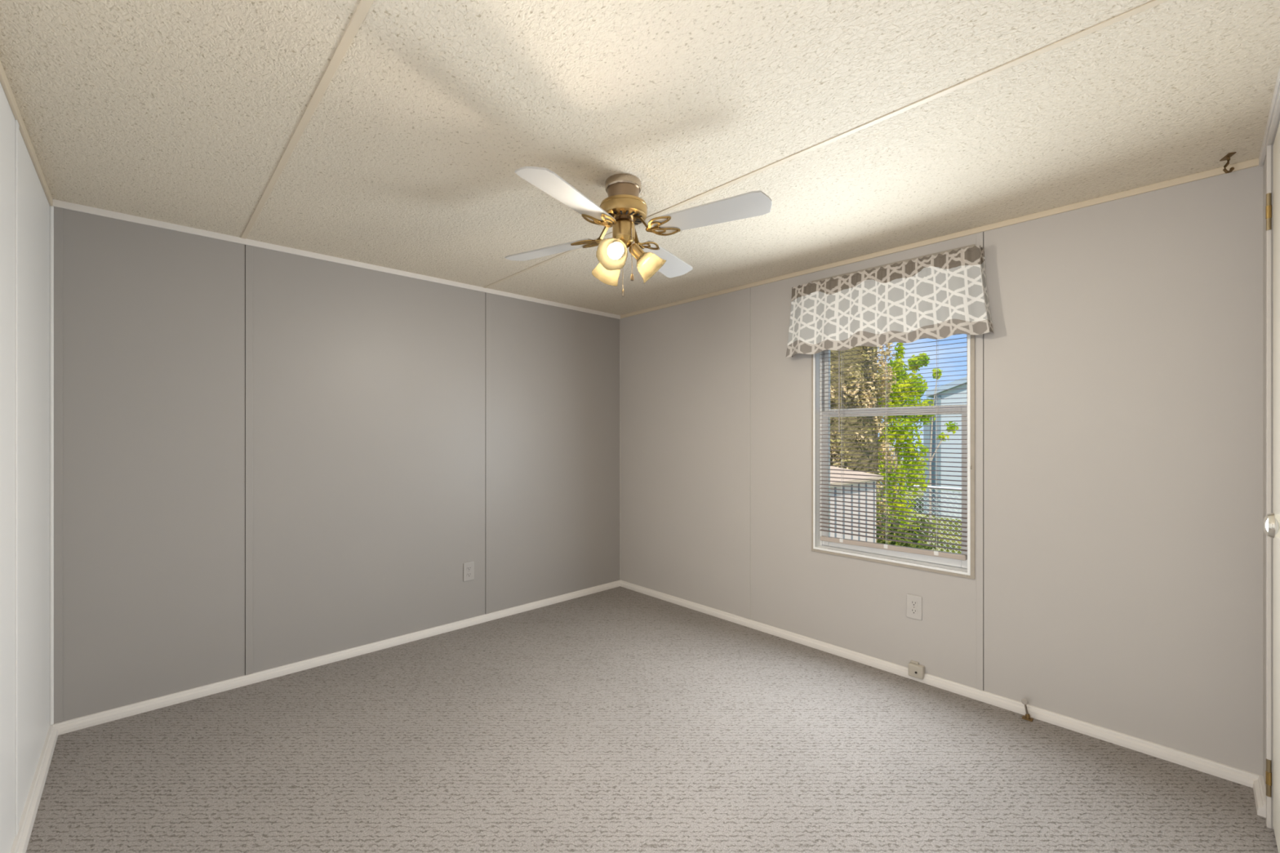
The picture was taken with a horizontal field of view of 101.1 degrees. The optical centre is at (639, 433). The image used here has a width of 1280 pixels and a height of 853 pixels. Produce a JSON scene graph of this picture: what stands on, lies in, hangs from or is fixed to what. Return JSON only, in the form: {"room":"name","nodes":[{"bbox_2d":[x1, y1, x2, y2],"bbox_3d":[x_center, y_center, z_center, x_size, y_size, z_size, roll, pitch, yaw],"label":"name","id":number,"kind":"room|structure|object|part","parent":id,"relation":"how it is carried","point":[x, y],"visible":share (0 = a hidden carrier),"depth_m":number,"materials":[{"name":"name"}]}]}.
{"room":"empty bedroom","nodes":[
{"label":"empty bedroom","id":0,"kind":"room"},
{"bbox_2d":[0,82,49,852],"bbox_3d":[-1.210,0.132,0.809,0.120,2.120,3.390,0,0,-43],"label":"wall","id":1,"kind":"structure","parent":0,"point":[34,206],"depth_m":1.61,"materials":[{"name":"white paint"}]},
{"bbox_2d":[15,120,19,835],"bbox_3d":[-1.796,0.126,1.518,0.004,2.049,0.035,0,0,-43],"label":"trim","id":2,"kind":"structure","parent":1,"relation":"attached to","point":[17,126],"depth_m":1.51,"materials":[{"name":"white paint"}]},
{"bbox_2d":[0,60,53,205],"bbox_3d":[-1.202,-0.913,0.894,0.008,0.030,3.262,0,0,-43],"label":"trim","id":3,"kind":"structure","parent":1,"relation":"attached to","point":[4,82],"depth_m":1.57,"materials":[{"name":"beige paint"}]},
{"bbox_2d":[9,724,57,852],"bbox_3d":[-1.199,1.171,0.902,0.024,0.041,3.270,0,0,-43],"label":"baseboard","id":4,"kind":"structure","parent":1,"relation":"attached to","point":[20,842],"depth_m":1.69,"materials":[{"name":"white paint"}]},
{"bbox_2d":[49,205,53,724],"bbox_3d":[-2.325,0.125,2.081,0.010,2.051,0.010,0,0,-43],"label":"trim","id":5,"kind":"structure","parent":1,"relation":"attached to","point":[51,207],"depth_m":2.08,"materials":[{"name":"white paint"}]},
{"bbox_2d":[62,208,619,721],"bbox_3d":[-1.284,0.132,3.156,3.239,2.120,0.120,0,0,-43],"label":"wall","id":6,"kind":"structure","parent":0,"point":[369,385],"depth_m":2.65,"materials":[{"name":"grey paint"}]},
{"bbox_2d":[53,206,62,724],"bbox_3d":[-2.319,0.125,2.092,0.033,2.051,0.003,0,0,-43],"label":"trim","id":7,"kind":"structure","parent":6,"relation":"attached to","point":[57,211],"depth_m":2.09,"materials":[{"name":"grey paint"}]},
{"bbox_2d":[244,244,245,675],"bbox_3d":[-1.881,0.125,2.508,0.002,2.051,0.001,0,0,-43],"label":"trim","id":8,"kind":"structure","parent":6,"relation":"attached to","point":[245,245],"depth_m":2.51,"materials":[{"name":"grey"}]},
{"bbox_2d":[245,244,253,675],"bbox_3d":[-1.869,0.125,2.518,0.028,2.051,0.004,0,0,-43],"label":"trim","id":9,"kind":"structure","parent":6,"relation":"attached to","point":[249,249],"depth_m":2.52,"materials":[{"name":"grey paint"}]},
{"bbox_2d":[53,580,620,735],"bbox_3d":[-1.235,1.171,3.104,2.999,0.041,0.024,0,0,-43],"label":"baseboard","id":10,"kind":"structure","parent":6,"relation":"attached to","point":[82,722],"depth_m":2.63,"materials":[{"name":"white paint"}]},
{"bbox_2d":[53,199,620,319],"bbox_3d":[-1.240,-0.914,3.110,2.999,0.028,0.008,0,0,-43],"label":"trim","id":11,"kind":"structure","parent":6,"relation":"attached to","point":[57,203],"depth_m":2.63,"materials":[{"name":"white paint"}]},
{"bbox_2d":[463,561,474,582],"bbox_3d":[-1.064,0.858,3.276,0.070,0.114,0.008,0,0,-43],"label":"wall outlet","id":12,"kind":"object","parent":6,"relation":"attached to","point":[468,567],"visible":1,"depth_m":3.27,"materials":[{"name":"grey plastic"}]},
{"bbox_2d":[466,572,471,577],"bbox_3d":[-1.063,0.877,3.275,0.033,0.027,0.002,0,0,-43],"label":"receptacle","id":13,"kind":"object","parent":12,"relation":"attached to","point":[468,574],"depth_m":3.27,"materials":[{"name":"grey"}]},
{"bbox_2d":[485,292,489,613],"bbox_3d":[-0.974,0.125,3.365,0.026,2.051,0.004,0,0,-43],"label":"trim","id":14,"kind":"structure","parent":6,"relation":"attached to","point":[487,295],"depth_m":3.36,"materials":[{"name":"grey paint"}]},
{"bbox_2d":[619,318,621,580],"bbox_3d":[-0.155,0.123,4.137,0.009,2.055,0.009,0,0,-43],"label":"trim","id":15,"kind":"structure","parent":6,"relation":"attached to","point":[620,318],"depth_m":4.13,"materials":[{"name":"beige paint"}]},
{"bbox_2d":[0,0,1279,315],"bbox_3d":[-0.119,-0.988,1.925,3.239,0.120,3.510,0,0,-43],"label":"ceiling","id":16,"kind":"structure","parent":0,"point":[184,113],"depth_m":1.54,"materials":[{"name":"beige paint"}]},
{"bbox_2d":[240,0,373,239],"bbox_3d":[-0.760,-0.927,1.313,0.020,0.003,3.262,0,0,-43],"label":"trim","id":17,"kind":"structure","parent":16,"relation":"attached to","point":[364,6],"depth_m":1.45,"materials":[{"name":"beige"}]},
{"bbox_2d":[504,166,772,296],"bbox_3d":[-0.060,-0.718,1.941,0.823,0.420,0.823,0,0,-17],"label":"ceiling fan","id":18,"kind":"object","parent":16,"relation":"hanging from","point":[623,209],"visible":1,"depth_m":1.87,"materials":[{"name":"gold metal"}]},
{"bbox_3d":[-0.356,-0.729,2.100,0.417,0.033,0.126,0,0,28],"label":"blade","id":19,"kind":"part","parent":18,"relation":"part of","materials":[{"name":"white laminate"}]},
{"bbox_3d":[-0.218,-0.739,1.644,0.126,0.028,0.417,0,0,28],"label":"blade","id":20,"kind":"part","parent":18,"relation":"part of","materials":[{"name":"white laminate"}]},
{"bbox_3d":[-0.145,-0.758,1.987,0.097,0.068,0.017,0,0,29],"label":"bracket arm","id":21,"kind":"part","parent":18,"relation":"part of","materials":[{"name":"gold metal"}]},
{"bbox_3d":[-0.125,-0.616,2.016,0.117,0.108,0.109,0,-1,-43],"label":"lamp shade","id":22,"kind":"part","parent":18,"relation":"part of","materials":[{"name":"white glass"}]},
{"bbox_3d":[-0.106,-0.760,1.855,0.017,0.067,0.098,0,0,28],"label":"bracket arm","id":23,"kind":"part","parent":18,"relation":"part of","materials":[{"name":"gold metal"}]},
{"bbox_3d":[-0.088,-0.630,1.835,0.110,0.110,0.110,0,-1,-43],"label":"lamp shade","id":24,"kind":"part","parent":18,"relation":"part of","materials":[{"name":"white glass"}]},
{"bbox_2d":[611,239,626,255],"bbox_3d":[-0.073,-0.672,1.898,0.047,0.065,0.069,0,0,18],"label":"bulb","id":25,"kind":"object","parent":18,"relation":"attached to","point":[617,248],"depth_m":1.87,"materials":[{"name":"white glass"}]},
{"bbox_3d":[-0.030,-0.660,1.909,0.004,0.173,0.004,0,-1,-43],"label":"pull chain","id":26,"kind":"part","parent":18,"relation":"part of","materials":[{"name":"gold metal"}]},
{"bbox_2d":[628,243,644,261],"bbox_3d":[-0.008,-0.670,1.951,0.067,0.068,0.047,0,0,-7],"label":"socket","id":27,"kind":"object","parent":18,"relation":"attached to","point":[635,251],"depth_m":1.93,"materials":[{"name":"gold metal"}]},
{"bbox_3d":[-0.013,-0.759,2.026,0.017,0.068,0.098,0,0,29],"label":"bracket arm","id":28,"kind":"part","parent":18,"relation":"part of","materials":[{"name":"gold metal"}]},
{"bbox_3d":[0.026,-0.761,1.895,0.099,0.066,0.017,0,0,29],"label":"bracket arm","id":29,"kind":"part","parent":18,"relation":"part of","materials":[{"name":"gold metal"}]},
{"bbox_3d":[0.048,-0.619,1.957,0.112,0.108,0.109,0,-1,-43],"label":"lamp shade","id":30,"kind":"part","parent":18,"relation":"part of","materials":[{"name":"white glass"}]},
{"bbox_3d":[0.099,-0.733,2.237,0.125,0.032,0.417,0,0,28],"label":"blade","id":31,"kind":"part","parent":18,"relation":"part of","materials":[{"name":"white laminate"}]},
{"bbox_3d":[0.237,-0.744,1.782,0.417,0.034,0.125,0,0,28],"label":"blade","id":32,"kind":"part","parent":18,"relation":"part of","materials":[{"name":"white laminate"}]},
{"bbox_2d":[483,0,1168,288],"bbox_3d":[0.135,-0.927,2.160,0.020,0.003,3.262,0,0,-43],"label":"trim","id":33,"kind":"structure","parent":16,"relation":"attached to","point":[1153,3],"depth_m":1.48,"materials":[{"name":"beige"}]},
{"bbox_2d":[1219,151,1235,173],"bbox_3d":[1.967,-0.899,1.759,0.032,0.058,0.054,0,0,36],"label":"ceiling hook","id":34,"kind":"object","parent":16,"relation":"attached to","point":[1228,155],"visible":1,"depth_m":1.76,"materials":[{"name":"gold metal"}]},
{"bbox_3d":[1.965,-0.926,1.760,0.018,0.004,0.052,0,0,25],"label":"mounting plate","id":35,"kind":"part","parent":34,"relation":"part of","materials":[{"name":"gold metal"}]},
{"bbox_3d":[1.967,-0.899,1.761,0.040,0.058,0.010,0,0,-12],"label":"hook arm","id":36,"kind":"part","parent":34,"relation":"part of","materials":[{"name":"gold metal"}]},
{"bbox_2d":[26,586,1278,852],"bbox_3d":[-0.119,1.252,1.925,3.239,0.120,3.510,0,0,-43],"label":"floor","id":37,"kind":"structure","parent":0,"point":[620,719],"depth_m":1.91,"materials":[{"name":"carpet"}]},
{"bbox_2d":[621,165,1262,775],"bbox_3d":[1.055,0.132,2.954,0.120,2.120,3.390,0,0,-43],"label":"wall","id":38,"kind":"structure","parent":0,"point":[1122,360],"depth_m":2.15,"materials":[{"name":"beige paint"}]},
{"bbox_2d":[746,287,750,619],"bbox_3d":[0.674,0.123,3.267,0.003,2.055,0.026,0,0,-43],"label":"trim","id":39,"kind":"structure","parent":38,"relation":"attached to","point":[748,289],"depth_m":3.26,"materials":[{"name":"beige paint"}]},
{"bbox_2d":[786,244,994,357],"bbox_3d":[1.186,-0.630,2.649,0.106,0.394,0.990,0,0,-43],"label":"window valance","id":40,"kind":"object","parent":38,"relation":"attached to","point":[940,296],"visible":1,"depth_m":2.53,"materials":[{"name":"fabric"}]},
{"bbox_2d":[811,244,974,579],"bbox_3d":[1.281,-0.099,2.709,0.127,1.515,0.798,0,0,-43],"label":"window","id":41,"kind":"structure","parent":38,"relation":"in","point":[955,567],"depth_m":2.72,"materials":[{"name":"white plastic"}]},
{"bbox_2d":[819,333,967,560],"bbox_3d":[1.259,-0.108,2.691,0.041,1.413,0.725,0,0,-43],"label":"mini blind","id":42,"kind":"object","parent":41,"relation":"attached to","point":[853,542],"visible":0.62,"depth_m":2.65,"materials":[{"name":"beige plastic"}]},
{"bbox_3d":[1.101,-0.105,2.867,0.027,1.343,0.003,0,0,-43],"label":"ladder cord","id":43,"kind":"part","parent":42,"relation":"part of","materials":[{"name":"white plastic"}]},
{"bbox_3d":[1.263,-0.105,2.696,0.027,1.343,0.003,0,0,-43],"label":"ladder cord","id":44,"kind":"part","parent":42,"relation":"part of","materials":[{"name":"white fabric"}]},
{"bbox_3d":[1.264,0.580,2.696,0.028,0.025,0.717,0,-1,-43],"label":"rail","id":45,"kind":"part","parent":42,"relation":"part of","materials":[{"name":"beige plastic"}]},
{"bbox_3d":[1.425,-0.105,2.526,0.027,1.343,0.003,0,0,-43],"label":"ladder cord","id":46,"kind":"part","parent":42,"relation":"part of","materials":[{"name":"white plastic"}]},
{"bbox_3d":[1.292,0.251,2.723,0.026,0.758,0.741,0,0,-43],"label":"sash","id":47,"kind":"part","parent":41,"relation":"part of","materials":[{"name":"white plastic"}]},
{"bbox_3d":[1.314,-0.465,2.743,0.026,0.722,0.741,0,0,-43],"label":"sash","id":48,"kind":"part","parent":41,"relation":"part of","materials":[{"name":"white plastic"}]},
{"bbox_2d":[906,594,921,620],"bbox_3d":[1.335,0.845,2.564,0.008,0.114,0.070,0,0,-43],"label":"wall outlet","id":49,"kind":"object","parent":38,"relation":"attached to","point":[913,602],"visible":1,"depth_m":2.56,"materials":[{"name":"grey plastic"}]},
{"bbox_2d":[910,600,917,606],"bbox_3d":[1.334,0.825,2.563,0.002,0.027,0.033,0,0,-43],"label":"receptacle","id":50,"kind":"object","parent":49,"relation":"attached to","point":[913,602],"depth_m":2.56,"materials":[{"name":"grey plastic"}]},
{"bbox_2d":[910,608,917,614],"bbox_3d":[1.334,0.864,2.563,0.002,0.027,0.033,0,0,-43],"label":"receptacle","id":51,"kind":"object","parent":49,"relation":"attached to","point":[913,611],"depth_m":2.56,"materials":[{"name":"grey plastic"}]},
{"bbox_2d":[908,660,924,679],"bbox_3d":[1.335,1.142,2.544,0.037,0.068,0.068,0,0,-43],"label":"cable box","id":52,"kind":"object","parent":38,"relation":"attached to","point":[915,670],"visible":1,"depth_m":2.53,"materials":[{"name":"beige plastic"}]},
{"bbox_2d":[620,158,1258,318],"bbox_3d":[0.970,-0.916,2.951,0.008,0.024,3.262,0,0,-43],"label":"trim","id":53,"kind":"structure","parent":38,"relation":"attached to","point":[1254,162],"depth_m":2.31,"materials":[{"name":"beige paint"}]},
{"bbox_2d":[620,580,1262,787],"bbox_3d":[0.961,1.171,2.949,0.024,0.041,3.270,0,0,-43],"label":"baseboard","id":54,"kind":"structure","parent":38,"relation":"attached to","point":[1224,771],"depth_m":2.29,"materials":[{"name":"white paint"}]},
{"bbox_2d":[1021,698,1033,721],"bbox_3d":[1.615,1.149,2.196,0.034,0.086,0.038,0,0,-43],"label":"door stop","id":55,"kind":"object","parent":54,"relation":"attached to","point":[1024,701],"visible":1,"depth_m":2.19,"materials":[{"name":"gold metal"}]},
{"bbox_3d":[1.613,1.149,2.198,0.020,0.056,0.010,0,0,7],"label":"stem","id":56,"kind":"part","parent":55,"relation":"part of","materials":[{"name":"gold metal"}]},
{"bbox_3d":[1.618,1.189,2.197,0.028,0.006,0.036,0,0,-43],"label":"foot plate","id":57,"kind":"part","parent":55,"relation":"part of","materials":[{"name":"gold metal"}]},
{"bbox_2d":[976,231,982,690],"bbox_3d":[1.527,0.123,2.366,0.003,2.055,0.026,0,0,-43],"label":"trim","id":58,"kind":"structure","parent":38,"relation":"attached to","point":[979,235],"depth_m":2.36,"materials":[{"name":"beige paint"}]},
{"bbox_2d":[1262,111,1279,829],"bbox_3d":[1.047,0.132,0.695,2.999,2.120,0.120,0,0,-43],"label":"wall","id":59,"kind":"structure","parent":0,"point":[1278,117],"depth_m":1.72,"materials":[{"name":"beige paint"}]},
{"bbox_2d":[1253,776,1266,817],"bbox_3d":[2.012,1.171,1.708,0.205,0.041,0.024,0,0,-43],"label":"baseboard","id":60,"kind":"structure","parent":59,"relation":"attached to","point":[1259,787],"depth_m":1.69,"materials":[{"name":"white paint"}]},
{"bbox_2d":[1258,66,1279,166],"bbox_3d":[0.999,-0.913,0.739,2.991,0.030,0.010,0,0,-43],"label":"trim","id":61,"kind":"structure","parent":59,"relation":"attached to","point":[1263,151],"depth_m":1.53,"materials":[{"name":"white paint"}]},
{"bbox_2d":[1262,86,1279,852],"bbox_3d":[1.620,0.151,1.331,0.816,2.082,0.094,0,0,-43],"label":"door","id":62,"kind":"structure","parent":59,"relation":"in","point":[1271,524],"depth_m":1.58,"materials":[{"name":"beige paint"}]},
{"bbox_3d":[1.386,0.200,1.133,0.060,0.060,0.058,0,0,-43],"label":"handle","id":63,"kind":"part","parent":62,"relation":"part of","materials":[{"name":"silver metal"}]},
{"label":"outside","id":64,"kind":"structure","parent":0,"visible":0},
{"bbox_2d":[876,459,961,553],"bbox_3d":[12.828,2.042,19.884,39.500,0.100,55.000,0,0,-43],"label":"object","id":65,"kind":"structure","parent":64,"point":[901,462],"depth_m":16.02,"materials":[{"name":"green plant"}]},
{"bbox_2d":[830,466,883,542],"bbox_3d":[1.510,1.144,4.990,1.660,1.695,0.900,0,0,-43],"label":"garden shed","id":66,"kind":"object","parent":65,"relation":"on","point":[832,534],"visible":0.22,"depth_m":4.93,"materials":[{"name":"beige plastic"}]},
{"bbox_2d":[830,342,897,542],"bbox_3d":[2.619,-0.352,6.997,1.442,4.687,1.469,0,0,-43],"label":"cedar tree","id":67,"kind":"object","parent":65,"relation":"on","point":[876,387],"visible":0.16,"depth_m":6.53,"materials":[{"name":"brown plant"}]},
{"bbox_2d":[876,342,935,547],"bbox_3d":[3.680,0.344,7.398,0.735,3.299,0.730,0,0,-43],"label":"maple tree","id":68,"kind":"object","parent":65,"relation":"on","point":[895,395],"visible":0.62,"depth_m":7.33,"materials":[{"name":"green plant"}]},
{"bbox_2d":[875,506,942,551],"bbox_3d":[2.909,1.390,5.781,0.882,1.219,0.885,0,0,-43],"label":"shrub","id":69,"kind":"object","parent":65,"relation":"on","point":[894,543],"visible":0.18,"depth_m":5.72,"materials":[{"name":"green plant"}]},
{"bbox_2d":[876,482,961,553],"bbox_3d":[4.875,1.372,7.255,0.160,1.240,3.610,0,0,-41],"label":"fence","id":70,"kind":"object","parent":65,"relation":"on","point":[881,482],"visible":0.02,"depth_m":7.75,"materials":[{"name":"silver metal"}]},
{"bbox_3d":[4.859,0.802,7.241,0.078,0.046,3.611,0,0,-39],"label":"rail","id":71,"kind":"part","parent":70,"relation":"part of","materials":[{"name":"silver metal"}]},
{"bbox_2d":[888,515,961,553],"bbox_3d":[6.159,1.907,9.430,4.638,0.170,3.481,0,0,-43],"label":"grass","id":72,"kind":"structure","parent":65,"relation":"on","point":[933,517],"depth_m":10.10,"materials":[{"name":"green plant"}]},
{"bbox_2d":[925,368,958,550],"bbox_3d":[4.929,0.456,8.600,0.544,3.072,0.211,0,0,3],"label":"sapling","id":73,"kind":"object","parent":65,"relation":"on","point":[939,373],"visible":0.72,"depth_m":8.59,"materials":[{"name":"green plant"}]},
{"bbox_2d":[923,376,966,519],"bbox_3d":[10.765,0.062,13.018,6.300,3.860,5.130,0,0,-43],"label":"neighbor house","id":74,"kind":"structure","parent":65,"relation":"on","point":[962,380],"depth_m":12.37,"materials":[{"name":"grey"}]}
]}

